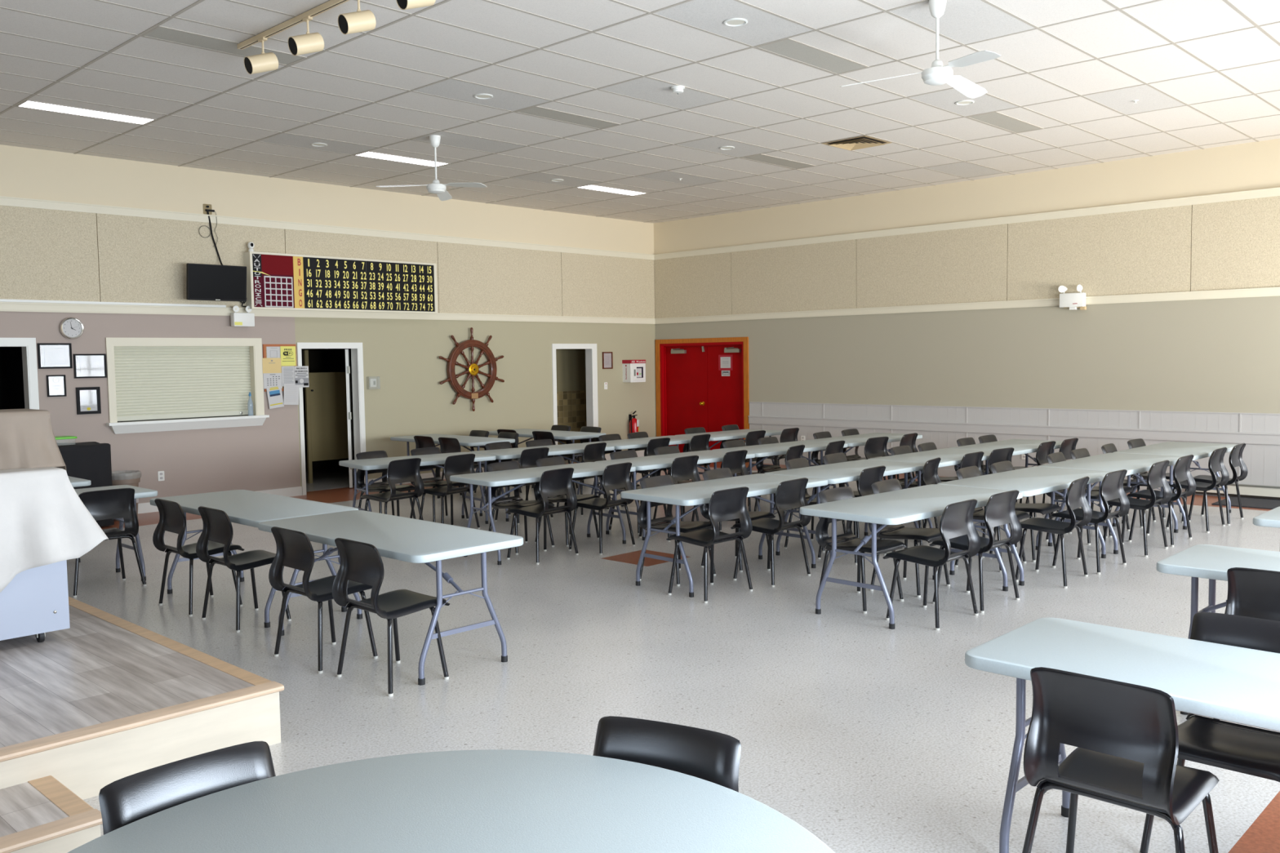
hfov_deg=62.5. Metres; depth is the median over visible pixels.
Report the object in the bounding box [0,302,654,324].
trim
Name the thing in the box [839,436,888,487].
chair
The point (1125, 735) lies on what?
chair
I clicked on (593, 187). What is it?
recessed light
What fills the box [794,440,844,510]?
chair
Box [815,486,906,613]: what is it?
chair
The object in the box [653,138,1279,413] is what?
wall
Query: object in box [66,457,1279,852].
floor
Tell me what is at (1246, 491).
baseboard heater
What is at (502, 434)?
chair
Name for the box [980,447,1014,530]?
chair
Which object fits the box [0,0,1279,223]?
ceiling
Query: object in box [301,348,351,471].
wall
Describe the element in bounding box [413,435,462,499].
chair
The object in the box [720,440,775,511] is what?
chair
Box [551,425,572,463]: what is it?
chair
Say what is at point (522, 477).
folding table
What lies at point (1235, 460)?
chair
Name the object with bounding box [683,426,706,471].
chair
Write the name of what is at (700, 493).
folding table
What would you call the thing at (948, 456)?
folding table
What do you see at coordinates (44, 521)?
cloth
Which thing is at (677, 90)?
smoke detector
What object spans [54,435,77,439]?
tub
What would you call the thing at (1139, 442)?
chair
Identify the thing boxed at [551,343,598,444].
door frame
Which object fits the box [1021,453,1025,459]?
wall outlet
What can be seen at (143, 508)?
baseboard
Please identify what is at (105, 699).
stage platform
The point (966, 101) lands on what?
recessed light
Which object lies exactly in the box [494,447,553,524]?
chair
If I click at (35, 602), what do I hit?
cabinet
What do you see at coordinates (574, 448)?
folding table
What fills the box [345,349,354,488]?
door
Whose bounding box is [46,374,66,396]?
picture frame
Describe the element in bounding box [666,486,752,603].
chair
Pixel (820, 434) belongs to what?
chair
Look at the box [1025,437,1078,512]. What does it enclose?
chair
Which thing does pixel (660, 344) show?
door frame
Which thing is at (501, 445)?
chair
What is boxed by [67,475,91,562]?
folding table
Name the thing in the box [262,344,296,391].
pinboard
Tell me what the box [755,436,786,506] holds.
chair
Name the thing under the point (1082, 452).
chair
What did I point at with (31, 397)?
door frame
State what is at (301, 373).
poster
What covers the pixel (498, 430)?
chair
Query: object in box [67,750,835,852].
round table
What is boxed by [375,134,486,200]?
ceiling fan
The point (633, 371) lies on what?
cabinet
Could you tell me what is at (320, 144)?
recessed light
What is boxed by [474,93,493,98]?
recessed light
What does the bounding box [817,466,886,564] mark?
chair
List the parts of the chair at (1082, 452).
backrest, leg, seat, leg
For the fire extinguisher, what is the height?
0.480 m
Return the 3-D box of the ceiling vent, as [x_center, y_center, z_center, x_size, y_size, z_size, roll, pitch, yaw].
[2.459,-3.206,11.957,0.570,0.027,0.570,3,5,44]
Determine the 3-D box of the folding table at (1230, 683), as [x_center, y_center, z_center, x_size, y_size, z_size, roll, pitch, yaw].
[1.997,1.154,3.250,1.830,0.735,0.707,3,5,44]
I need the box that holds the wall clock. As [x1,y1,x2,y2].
[59,317,84,339]
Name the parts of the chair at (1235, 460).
leg, leg, seat, leg, backrest, leg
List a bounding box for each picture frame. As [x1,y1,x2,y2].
[36,342,72,368]
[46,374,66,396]
[73,353,106,378]
[75,386,101,414]
[602,351,613,368]
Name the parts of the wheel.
hub plate, name plate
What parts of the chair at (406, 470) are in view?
leg, seat, leg, leg, backrest, leg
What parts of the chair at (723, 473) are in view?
leg, backrest, leg, leg, seat, leg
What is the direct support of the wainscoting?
attached to the wall at (1209, 355)
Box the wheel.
[439,327,504,411]
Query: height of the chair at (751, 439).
0.803 m
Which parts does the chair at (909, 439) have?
backrest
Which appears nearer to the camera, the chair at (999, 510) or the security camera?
the chair at (999, 510)
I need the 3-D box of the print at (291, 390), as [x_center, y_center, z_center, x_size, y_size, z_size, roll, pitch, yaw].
[-4.588,-0.437,13.889,0.001,0.210,0.158,3,2,44]
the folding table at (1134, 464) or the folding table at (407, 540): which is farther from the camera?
the folding table at (1134, 464)
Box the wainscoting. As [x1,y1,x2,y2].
[748,401,1279,486]
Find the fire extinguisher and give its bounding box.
[628,410,639,433]
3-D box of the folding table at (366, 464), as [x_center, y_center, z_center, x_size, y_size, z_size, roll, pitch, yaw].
[-2.340,0.705,11.202,1.502,0.735,0.730,-4,5,-37]
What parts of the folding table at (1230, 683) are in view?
leg, leg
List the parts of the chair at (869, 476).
leg, leg, backrest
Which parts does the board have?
title panel, casing, number panel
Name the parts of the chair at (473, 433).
backrest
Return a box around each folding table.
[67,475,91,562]
[74,484,157,581]
[150,489,358,627]
[257,510,523,685]
[338,452,496,524]
[390,433,515,500]
[449,462,635,564]
[469,443,614,521]
[488,428,605,485]
[582,435,710,506]
[595,449,755,540]
[620,473,827,597]
[674,429,782,474]
[711,440,847,511]
[764,459,924,564]
[800,484,1022,629]
[804,432,922,494]
[867,448,991,528]
[937,466,1112,586]
[949,439,1065,506]
[964,617,1279,852]
[1037,453,1182,554]
[1112,441,1238,529]
[1156,544,1279,715]
[1253,506,1279,528]
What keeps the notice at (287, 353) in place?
attached to the pinboard
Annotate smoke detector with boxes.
[671,85,684,94]
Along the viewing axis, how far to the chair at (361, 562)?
5.78 m
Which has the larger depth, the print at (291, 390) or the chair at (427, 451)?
the print at (291, 390)
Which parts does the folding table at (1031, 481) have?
leg, leg, leg, leg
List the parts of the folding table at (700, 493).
leg, leg, leg, leg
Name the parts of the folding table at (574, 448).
leg, leg, leg, leg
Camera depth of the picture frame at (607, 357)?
18.12 m
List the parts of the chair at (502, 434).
backrest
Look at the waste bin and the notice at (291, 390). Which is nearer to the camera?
the waste bin
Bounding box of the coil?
[199,225,210,237]
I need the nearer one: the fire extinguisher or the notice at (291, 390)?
the notice at (291, 390)
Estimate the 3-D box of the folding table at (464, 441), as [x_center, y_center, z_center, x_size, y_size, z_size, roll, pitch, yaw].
[-2.513,0.521,14.096,1.830,0.735,0.760,3,5,44]
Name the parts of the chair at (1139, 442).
backrest, seat, leg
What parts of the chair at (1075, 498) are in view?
leg, leg, seat, leg, backrest, leg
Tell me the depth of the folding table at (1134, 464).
9.69 m
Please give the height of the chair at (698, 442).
0.803 m
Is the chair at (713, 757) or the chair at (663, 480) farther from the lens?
the chair at (663, 480)
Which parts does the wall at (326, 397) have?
post, panel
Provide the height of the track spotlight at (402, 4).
0.270 m
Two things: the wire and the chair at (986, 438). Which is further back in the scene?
the wire
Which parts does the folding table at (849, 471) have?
leg, leg, leg, leg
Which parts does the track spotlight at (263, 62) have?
stem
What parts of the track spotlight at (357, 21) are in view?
stem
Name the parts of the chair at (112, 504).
leg, backrest, seat, leg, leg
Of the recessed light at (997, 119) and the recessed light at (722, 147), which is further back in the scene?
the recessed light at (722, 147)
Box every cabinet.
[0,560,70,642]
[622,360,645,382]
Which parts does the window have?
sill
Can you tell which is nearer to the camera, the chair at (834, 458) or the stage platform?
the stage platform
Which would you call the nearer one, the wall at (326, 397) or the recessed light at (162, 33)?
the recessed light at (162, 33)
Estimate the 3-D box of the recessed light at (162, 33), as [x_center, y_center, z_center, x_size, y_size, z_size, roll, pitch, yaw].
[-3.129,-2.881,8.002,0.312,0.007,1.145,3,5,44]
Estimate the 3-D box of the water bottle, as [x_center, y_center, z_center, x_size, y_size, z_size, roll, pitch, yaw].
[-4.985,-0.289,13.497,0.068,0.300,0.068,3,5,44]
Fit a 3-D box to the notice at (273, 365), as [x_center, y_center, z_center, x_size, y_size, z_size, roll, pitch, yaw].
[-4.777,-0.791,13.695,0.005,0.197,0.258,3,5,44]
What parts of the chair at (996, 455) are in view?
backrest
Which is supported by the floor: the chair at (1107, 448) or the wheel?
the chair at (1107, 448)
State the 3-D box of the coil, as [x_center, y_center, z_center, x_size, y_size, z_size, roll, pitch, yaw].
[-5.359,-2.401,12.996,0.007,0.152,0.152,3,5,44]
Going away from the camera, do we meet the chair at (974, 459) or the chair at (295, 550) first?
the chair at (295, 550)
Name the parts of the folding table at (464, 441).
leg, leg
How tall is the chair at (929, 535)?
0.803 m
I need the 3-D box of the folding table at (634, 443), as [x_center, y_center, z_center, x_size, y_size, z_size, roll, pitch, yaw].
[0.095,0.540,13.211,1.582,0.735,0.730,-4,5,-42]
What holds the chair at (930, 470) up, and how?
on the floor
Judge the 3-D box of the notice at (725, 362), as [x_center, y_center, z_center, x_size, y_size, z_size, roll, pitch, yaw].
[1.458,-1.090,17.978,0.306,0.265,0.002,3,5,44]
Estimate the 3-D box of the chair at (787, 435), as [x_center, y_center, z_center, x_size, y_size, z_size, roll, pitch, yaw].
[1.847,0.416,14.201,0.492,0.803,0.545,2,5,40]
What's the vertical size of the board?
0.720 m
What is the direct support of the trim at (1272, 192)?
attached to the wall at (1209, 355)
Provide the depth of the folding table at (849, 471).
9.41 m
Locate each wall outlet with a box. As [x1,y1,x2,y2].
[157,471,164,480]
[203,204,214,214]
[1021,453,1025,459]
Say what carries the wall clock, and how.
attached to the wall at (46, 254)
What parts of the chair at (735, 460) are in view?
leg, leg, backrest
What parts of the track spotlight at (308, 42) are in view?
stem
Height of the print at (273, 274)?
0.670 m
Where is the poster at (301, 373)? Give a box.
[294,365,309,387]
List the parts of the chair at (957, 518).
leg, seat, leg, leg, backrest, leg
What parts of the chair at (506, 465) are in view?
leg, backrest, leg, leg, seat, leg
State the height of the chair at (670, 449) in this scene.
0.803 m
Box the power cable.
[206,211,222,265]
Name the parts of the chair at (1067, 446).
leg, backrest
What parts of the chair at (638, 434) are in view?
backrest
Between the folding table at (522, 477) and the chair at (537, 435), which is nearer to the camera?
the folding table at (522, 477)
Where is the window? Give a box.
[105,337,269,434]
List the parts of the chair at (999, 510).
leg, leg, seat, leg, backrest, leg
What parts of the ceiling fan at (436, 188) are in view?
blade, blade, blade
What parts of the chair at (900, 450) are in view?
backrest, seat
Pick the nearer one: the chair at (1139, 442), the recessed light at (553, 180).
the chair at (1139, 442)
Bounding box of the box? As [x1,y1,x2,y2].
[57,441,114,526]
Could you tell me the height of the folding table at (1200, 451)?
0.735 m
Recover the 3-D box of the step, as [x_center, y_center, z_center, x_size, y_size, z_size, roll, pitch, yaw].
[-2.680,1.509,3.439,0.582,0.137,1.585,3,5,44]
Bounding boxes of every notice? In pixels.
[262,357,281,373]
[266,346,280,358]
[280,346,296,365]
[281,365,294,386]
[284,383,298,404]
[718,354,733,370]
[721,370,729,376]
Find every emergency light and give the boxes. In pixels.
[230,305,254,326]
[1058,284,1086,310]
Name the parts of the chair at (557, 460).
leg, backrest, leg, leg, seat, leg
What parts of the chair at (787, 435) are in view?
seat, backrest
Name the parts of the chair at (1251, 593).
backrest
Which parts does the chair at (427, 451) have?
leg, backrest, leg, leg, seat, leg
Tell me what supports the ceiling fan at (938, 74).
hanging from the ceiling
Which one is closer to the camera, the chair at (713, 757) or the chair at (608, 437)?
the chair at (713, 757)
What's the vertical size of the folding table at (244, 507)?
0.735 m
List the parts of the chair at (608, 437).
backrest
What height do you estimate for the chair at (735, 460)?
0.803 m
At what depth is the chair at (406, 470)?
10.45 m
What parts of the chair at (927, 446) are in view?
backrest, seat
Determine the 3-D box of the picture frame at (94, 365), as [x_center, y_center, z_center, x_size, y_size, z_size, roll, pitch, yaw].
[-6.313,-0.695,12.116,0.022,0.277,0.346,3,5,44]
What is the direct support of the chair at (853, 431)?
on the floor
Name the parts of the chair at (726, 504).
leg, seat, leg, leg, backrest, leg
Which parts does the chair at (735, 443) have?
backrest, leg, seat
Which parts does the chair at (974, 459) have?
leg, backrest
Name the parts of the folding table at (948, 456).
leg, leg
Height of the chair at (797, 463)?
0.803 m
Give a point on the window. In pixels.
(148, 379)
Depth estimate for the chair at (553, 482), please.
9.31 m
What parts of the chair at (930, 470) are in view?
leg, backrest, leg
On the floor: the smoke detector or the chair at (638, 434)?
the chair at (638, 434)
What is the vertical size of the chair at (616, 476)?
0.803 m
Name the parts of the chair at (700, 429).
backrest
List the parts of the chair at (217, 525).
leg, backrest, leg, seat, leg, leg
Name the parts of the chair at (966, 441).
backrest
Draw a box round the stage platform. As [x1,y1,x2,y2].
[0,596,284,799]
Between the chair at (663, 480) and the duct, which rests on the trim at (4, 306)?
the duct
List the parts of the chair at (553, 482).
leg, seat, leg, leg, backrest, leg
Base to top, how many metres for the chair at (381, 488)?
0.803 m
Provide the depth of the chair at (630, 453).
10.91 m
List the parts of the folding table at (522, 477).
leg, leg, leg, leg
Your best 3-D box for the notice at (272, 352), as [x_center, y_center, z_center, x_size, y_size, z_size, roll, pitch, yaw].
[-4.762,-0.951,13.720,0.006,0.185,0.195,3,5,44]
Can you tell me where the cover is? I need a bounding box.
[0,408,66,470]
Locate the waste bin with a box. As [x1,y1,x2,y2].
[111,470,141,520]
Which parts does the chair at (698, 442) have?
backrest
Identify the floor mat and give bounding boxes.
[1211,496,1279,509]
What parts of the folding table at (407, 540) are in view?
leg, leg, leg, leg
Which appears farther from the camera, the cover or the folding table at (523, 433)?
the folding table at (523, 433)
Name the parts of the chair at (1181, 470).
leg, leg, seat, leg, backrest, leg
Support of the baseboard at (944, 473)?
attached to the wall at (1209, 355)
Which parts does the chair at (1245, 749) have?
leg, leg, seat, backrest, leg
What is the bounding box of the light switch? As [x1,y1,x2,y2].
[604,382,607,389]
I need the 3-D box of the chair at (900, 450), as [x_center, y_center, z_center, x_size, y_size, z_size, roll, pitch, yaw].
[2.884,0.614,10.899,0.492,0.803,0.545,3,5,43]
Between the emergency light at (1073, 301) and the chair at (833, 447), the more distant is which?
the emergency light at (1073, 301)
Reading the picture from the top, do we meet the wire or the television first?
the wire
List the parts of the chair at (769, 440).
backrest, seat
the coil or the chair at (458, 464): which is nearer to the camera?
the chair at (458, 464)
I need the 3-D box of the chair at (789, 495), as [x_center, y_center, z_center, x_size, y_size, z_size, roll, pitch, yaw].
[1.036,0.804,8.364,0.492,0.803,0.545,2,5,41]
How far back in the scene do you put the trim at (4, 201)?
13.78 m
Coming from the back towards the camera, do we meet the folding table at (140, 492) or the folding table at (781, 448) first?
the folding table at (781, 448)
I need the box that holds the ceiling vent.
[822,135,891,150]
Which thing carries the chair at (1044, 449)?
on the floor
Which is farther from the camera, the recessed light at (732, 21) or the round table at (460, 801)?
the recessed light at (732, 21)
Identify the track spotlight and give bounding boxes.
[244,36,278,74]
[287,16,324,55]
[337,0,376,34]
[395,0,435,9]
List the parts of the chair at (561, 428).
backrest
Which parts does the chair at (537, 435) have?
backrest, seat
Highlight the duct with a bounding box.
[0,298,226,307]
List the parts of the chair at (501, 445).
backrest, leg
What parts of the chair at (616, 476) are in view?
leg, seat, leg, leg, backrest, leg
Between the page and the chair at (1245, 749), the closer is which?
the chair at (1245, 749)
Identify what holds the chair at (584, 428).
on the floor
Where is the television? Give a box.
[186,262,246,301]
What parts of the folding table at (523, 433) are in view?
leg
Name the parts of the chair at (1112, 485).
leg, leg, seat, leg, backrest, leg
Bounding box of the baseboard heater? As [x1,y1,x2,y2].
[1195,483,1279,499]
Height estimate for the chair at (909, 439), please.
0.803 m
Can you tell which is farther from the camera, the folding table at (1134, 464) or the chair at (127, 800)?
the folding table at (1134, 464)
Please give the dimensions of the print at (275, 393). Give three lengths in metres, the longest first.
0.231 x 0.174 x 0.001 m
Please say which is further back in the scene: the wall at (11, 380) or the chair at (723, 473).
the wall at (11, 380)
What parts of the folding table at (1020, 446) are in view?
leg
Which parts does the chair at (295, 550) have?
leg, backrest, leg, seat, leg, leg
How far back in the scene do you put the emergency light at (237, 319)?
13.27 m
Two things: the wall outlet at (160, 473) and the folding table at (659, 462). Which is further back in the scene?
the wall outlet at (160, 473)
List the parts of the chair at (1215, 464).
leg, leg, seat, leg, backrest, leg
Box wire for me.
[213,211,217,246]
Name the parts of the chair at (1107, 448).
backrest, seat, leg, leg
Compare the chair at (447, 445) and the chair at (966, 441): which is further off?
the chair at (447, 445)
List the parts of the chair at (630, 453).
leg, backrest, seat, leg, leg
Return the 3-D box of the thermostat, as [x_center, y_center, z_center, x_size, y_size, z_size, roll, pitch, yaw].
[-3.735,-0.613,14.785,0.065,0.176,0.176,3,5,44]
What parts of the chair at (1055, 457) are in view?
leg, backrest, seat, leg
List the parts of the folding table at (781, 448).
leg, leg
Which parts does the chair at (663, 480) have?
leg, backrest, leg, leg, seat, leg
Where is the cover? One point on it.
(28, 440)
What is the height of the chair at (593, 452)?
0.803 m
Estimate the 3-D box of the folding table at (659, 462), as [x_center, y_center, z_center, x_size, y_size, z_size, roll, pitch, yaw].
[0.386,0.685,10.888,1.702,0.735,0.710,-4,5,-43]
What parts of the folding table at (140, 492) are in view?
leg, leg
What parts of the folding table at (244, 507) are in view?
leg, leg, leg, leg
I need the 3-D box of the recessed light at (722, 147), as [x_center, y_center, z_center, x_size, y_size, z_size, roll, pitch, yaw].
[1.001,-3.202,12.124,0.176,0.011,0.176,3,5,44]
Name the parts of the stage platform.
panel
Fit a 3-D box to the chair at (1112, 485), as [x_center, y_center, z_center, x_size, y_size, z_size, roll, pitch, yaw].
[3.681,0.747,8.650,0.545,0.803,0.492,-4,5,-44]
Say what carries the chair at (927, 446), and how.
on the floor
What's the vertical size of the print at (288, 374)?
0.201 m
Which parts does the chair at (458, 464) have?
leg, seat, leg, leg, backrest, leg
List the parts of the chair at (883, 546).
leg, backrest, leg, leg, seat, leg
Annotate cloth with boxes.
[0,466,108,591]
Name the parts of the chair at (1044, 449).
leg, backrest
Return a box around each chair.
[72,488,146,597]
[98,741,275,835]
[152,498,244,617]
[195,506,291,632]
[268,526,377,673]
[332,537,449,697]
[355,450,416,519]
[359,457,424,520]
[409,447,468,522]
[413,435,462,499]
[418,453,479,528]
[438,437,485,499]
[466,430,488,493]
[473,431,521,495]
[484,441,537,515]
[485,460,554,555]
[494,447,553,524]
[497,429,522,488]
[505,467,578,564]
[525,439,576,493]
[531,431,577,488]
[533,456,599,546]
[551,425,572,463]
[556,442,608,515]
[560,426,601,487]
[568,462,635,555]
[592,715,741,792]
[598,433,644,497]
[608,449,667,534]
[622,437,670,498]
[627,431,670,481]
[637,475,715,586]
[638,455,700,542]
[652,445,710,521]
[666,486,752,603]
[667,434,711,480]
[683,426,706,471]
[691,449,749,531]
[699,467,775,572]
[720,424,739,448]
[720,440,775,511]
[730,477,811,586]
[744,430,765,462]
[754,444,804,515]
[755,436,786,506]
[757,427,799,472]
[783,457,846,552]
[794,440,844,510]
[811,431,857,489]
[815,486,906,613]
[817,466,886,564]
[820,453,882,538]
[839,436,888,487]
[841,428,884,479]
[868,478,950,597]
[883,498,980,631]
[884,457,941,545]
[887,445,944,528]
[897,432,918,480]
[915,442,958,481]
[923,451,984,531]
[928,489,1022,613]
[954,437,990,474]
[954,466,1030,572]
[977,435,1029,503]
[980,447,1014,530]
[989,460,1062,561]
[1015,476,1092,588]
[1019,440,1055,517]
[1022,666,1218,852]
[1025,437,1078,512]
[1045,452,1106,545]
[1048,469,1129,574]
[1068,448,1134,537]
[1097,460,1172,556]
[1101,443,1155,528]
[1127,438,1182,519]
[1127,454,1195,546]
[1139,612,1279,852]
[1165,447,1229,533]
[1188,443,1248,525]
[1213,567,1279,719]
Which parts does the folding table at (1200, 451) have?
leg, leg, leg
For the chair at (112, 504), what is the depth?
8.27 m
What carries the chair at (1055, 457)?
on the floor
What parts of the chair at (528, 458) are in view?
leg, leg, leg, backrest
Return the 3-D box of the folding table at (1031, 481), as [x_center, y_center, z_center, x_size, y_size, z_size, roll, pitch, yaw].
[3.217,0.786,8.685,1.712,0.735,0.770,-4,5,-43]
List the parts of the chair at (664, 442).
seat, backrest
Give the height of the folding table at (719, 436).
0.735 m
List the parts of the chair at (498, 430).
backrest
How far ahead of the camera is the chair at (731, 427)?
14.85 m
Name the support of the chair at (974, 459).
on the floor
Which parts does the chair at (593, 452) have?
leg, seat, backrest, leg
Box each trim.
[0,195,654,260]
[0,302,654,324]
[653,186,1279,259]
[654,287,1279,324]
[748,415,1279,444]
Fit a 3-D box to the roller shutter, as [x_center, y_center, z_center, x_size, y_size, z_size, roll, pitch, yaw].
[-5.624,-0.546,13.016,0.024,0.887,1.703,3,5,44]
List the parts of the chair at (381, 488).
leg, backrest, leg, leg, seat, leg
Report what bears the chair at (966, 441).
on the floor
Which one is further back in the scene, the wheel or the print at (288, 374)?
the wheel
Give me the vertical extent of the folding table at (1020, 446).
0.735 m
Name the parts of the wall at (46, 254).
acoustic panel, acoustic panel, acoustic panel, acoustic panel, acoustic panel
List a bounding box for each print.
[252,253,294,307]
[269,386,282,405]
[282,348,294,361]
[283,368,293,383]
[285,385,297,401]
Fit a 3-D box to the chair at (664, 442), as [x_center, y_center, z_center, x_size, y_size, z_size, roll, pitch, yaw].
[0.072,0.534,12.770,0.492,0.803,0.545,2,5,39]
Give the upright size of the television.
0.437 m
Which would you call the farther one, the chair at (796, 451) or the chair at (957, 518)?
the chair at (796, 451)
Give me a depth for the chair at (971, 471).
8.79 m
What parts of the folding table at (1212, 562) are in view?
leg, leg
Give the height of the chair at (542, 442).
0.803 m
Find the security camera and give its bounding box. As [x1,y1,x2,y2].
[247,241,254,251]
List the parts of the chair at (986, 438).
backrest, seat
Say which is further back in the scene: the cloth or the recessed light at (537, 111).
the recessed light at (537, 111)
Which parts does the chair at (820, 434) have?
backrest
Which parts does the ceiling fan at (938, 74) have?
blade, blade, blade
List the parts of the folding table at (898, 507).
leg, leg, leg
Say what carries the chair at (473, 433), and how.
on the floor
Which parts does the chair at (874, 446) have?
backrest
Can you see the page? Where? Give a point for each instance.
(270, 380)
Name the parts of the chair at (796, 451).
leg, backrest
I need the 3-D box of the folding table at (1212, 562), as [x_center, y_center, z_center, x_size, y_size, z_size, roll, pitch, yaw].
[3.385,1.037,4.740,1.830,0.735,0.707,3,5,44]
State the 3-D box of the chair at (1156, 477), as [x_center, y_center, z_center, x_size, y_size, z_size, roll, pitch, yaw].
[4.368,0.694,9.323,0.492,0.803,0.545,3,5,44]
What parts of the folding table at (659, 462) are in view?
leg, leg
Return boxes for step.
[0,775,102,852]
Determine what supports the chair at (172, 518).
on the floor
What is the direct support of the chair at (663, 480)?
on the floor
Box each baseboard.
[137,449,644,513]
[751,458,1275,499]
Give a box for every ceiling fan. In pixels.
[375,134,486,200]
[840,0,1000,98]
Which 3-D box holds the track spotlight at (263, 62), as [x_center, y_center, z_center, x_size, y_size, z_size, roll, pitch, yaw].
[-2.764,-2.695,7.696,0.236,0.270,0.124,-4,5,-42]
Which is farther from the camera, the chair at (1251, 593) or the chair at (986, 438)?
the chair at (986, 438)
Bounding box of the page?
[262,373,282,388]
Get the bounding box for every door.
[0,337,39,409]
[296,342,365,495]
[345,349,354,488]
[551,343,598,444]
[665,346,707,453]
[706,345,742,449]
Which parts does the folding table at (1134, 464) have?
leg, leg, leg, leg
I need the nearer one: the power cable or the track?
the track
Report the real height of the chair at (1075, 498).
0.803 m
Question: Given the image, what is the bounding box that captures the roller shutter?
[113,346,251,421]
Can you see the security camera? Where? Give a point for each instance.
(251, 245)
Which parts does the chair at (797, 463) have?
leg, backrest, leg, seat, leg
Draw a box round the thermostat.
[368,378,376,386]
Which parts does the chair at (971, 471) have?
leg, backrest, leg, leg, seat, leg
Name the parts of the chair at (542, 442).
backrest, leg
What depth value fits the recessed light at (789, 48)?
8.48 m
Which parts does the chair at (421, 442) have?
backrest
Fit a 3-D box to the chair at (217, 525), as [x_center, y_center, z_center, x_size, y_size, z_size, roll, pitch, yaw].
[-2.704,0.932,7.227,0.545,0.803,0.492,3,5,44]
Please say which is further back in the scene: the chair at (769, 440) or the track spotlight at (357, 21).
the chair at (769, 440)
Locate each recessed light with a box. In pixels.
[16,99,156,124]
[142,25,306,65]
[311,142,327,146]
[355,151,450,167]
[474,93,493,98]
[515,106,620,128]
[551,178,564,181]
[576,184,648,195]
[719,146,734,149]
[723,17,747,26]
[740,154,815,168]
[755,38,869,74]
[955,99,974,105]
[966,111,1043,133]
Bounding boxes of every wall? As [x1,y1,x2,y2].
[0,144,656,503]
[0,346,24,409]
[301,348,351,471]
[303,350,348,483]
[555,348,586,444]
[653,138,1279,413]
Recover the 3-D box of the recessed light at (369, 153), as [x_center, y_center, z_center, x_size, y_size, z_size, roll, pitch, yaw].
[-2.815,-3.178,12.545,0.312,0.007,1.145,3,5,44]
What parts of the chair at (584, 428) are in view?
seat, backrest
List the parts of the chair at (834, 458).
backrest, leg, seat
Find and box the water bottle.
[247,391,253,415]
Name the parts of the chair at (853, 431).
backrest, seat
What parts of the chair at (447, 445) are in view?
leg, backrest, seat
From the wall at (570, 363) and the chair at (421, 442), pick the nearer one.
the chair at (421, 442)
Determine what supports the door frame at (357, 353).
in the wall at (46, 254)
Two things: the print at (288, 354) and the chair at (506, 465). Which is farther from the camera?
the print at (288, 354)
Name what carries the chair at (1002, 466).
on the floor
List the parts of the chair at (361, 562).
leg, backrest, leg, leg, seat, leg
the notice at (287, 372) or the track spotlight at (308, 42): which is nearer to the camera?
the track spotlight at (308, 42)
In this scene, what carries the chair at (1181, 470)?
on the floor
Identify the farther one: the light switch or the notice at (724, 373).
the light switch
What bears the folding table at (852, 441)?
on the floor
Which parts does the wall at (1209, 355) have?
acoustic panel, acoustic panel, acoustic panel, acoustic panel, acoustic panel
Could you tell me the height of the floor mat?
0.013 m
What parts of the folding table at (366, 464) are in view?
leg, leg, leg, leg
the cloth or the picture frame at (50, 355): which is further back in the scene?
the picture frame at (50, 355)
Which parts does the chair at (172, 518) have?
leg, backrest, leg, seat, leg, leg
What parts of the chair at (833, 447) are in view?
backrest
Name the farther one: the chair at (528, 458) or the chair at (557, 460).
the chair at (528, 458)
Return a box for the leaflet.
[266,385,284,408]
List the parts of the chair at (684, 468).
leg, backrest, leg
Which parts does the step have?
panel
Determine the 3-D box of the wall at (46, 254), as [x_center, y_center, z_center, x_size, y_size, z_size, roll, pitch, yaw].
[-5.719,-1.069,12.828,0.170,4.164,17.800,3,5,44]
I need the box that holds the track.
[236,0,349,49]
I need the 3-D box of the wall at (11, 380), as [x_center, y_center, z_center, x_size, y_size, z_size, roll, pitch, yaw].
[-8.008,-0.213,11.830,1.700,2.650,2.200,3,5,44]
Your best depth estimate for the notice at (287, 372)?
13.86 m
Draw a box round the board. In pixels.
[244,251,437,313]
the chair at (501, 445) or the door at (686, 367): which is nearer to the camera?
the chair at (501, 445)
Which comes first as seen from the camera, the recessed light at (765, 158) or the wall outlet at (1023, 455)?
the recessed light at (765, 158)
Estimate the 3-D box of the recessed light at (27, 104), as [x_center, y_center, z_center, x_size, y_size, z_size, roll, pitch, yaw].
[-5.239,-2.980,10.020,0.312,0.007,1.145,3,5,44]
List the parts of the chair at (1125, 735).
leg, leg, backrest, seat, leg, leg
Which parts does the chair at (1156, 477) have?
leg, leg, seat, leg, backrest, leg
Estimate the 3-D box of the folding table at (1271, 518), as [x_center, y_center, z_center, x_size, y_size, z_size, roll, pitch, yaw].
[4.615,0.935,6.050,1.830,0.735,0.707,3,5,44]
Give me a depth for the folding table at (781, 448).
11.84 m
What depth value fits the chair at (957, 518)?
6.96 m
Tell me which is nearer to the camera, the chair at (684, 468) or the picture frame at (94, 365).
the chair at (684, 468)
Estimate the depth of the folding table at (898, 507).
7.12 m
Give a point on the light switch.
(605, 383)
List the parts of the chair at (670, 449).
leg, backrest, leg, seat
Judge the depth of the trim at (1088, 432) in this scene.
14.19 m
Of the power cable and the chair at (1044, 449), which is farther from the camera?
the power cable
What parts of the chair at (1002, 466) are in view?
leg, backrest, leg, seat, leg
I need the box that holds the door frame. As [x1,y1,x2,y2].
[655,337,749,439]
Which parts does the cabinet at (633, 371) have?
heading plate, cabinet door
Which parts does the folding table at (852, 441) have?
leg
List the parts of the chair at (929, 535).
leg, backrest, leg, seat, leg, leg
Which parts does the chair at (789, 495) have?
leg, seat, leg, leg, backrest, leg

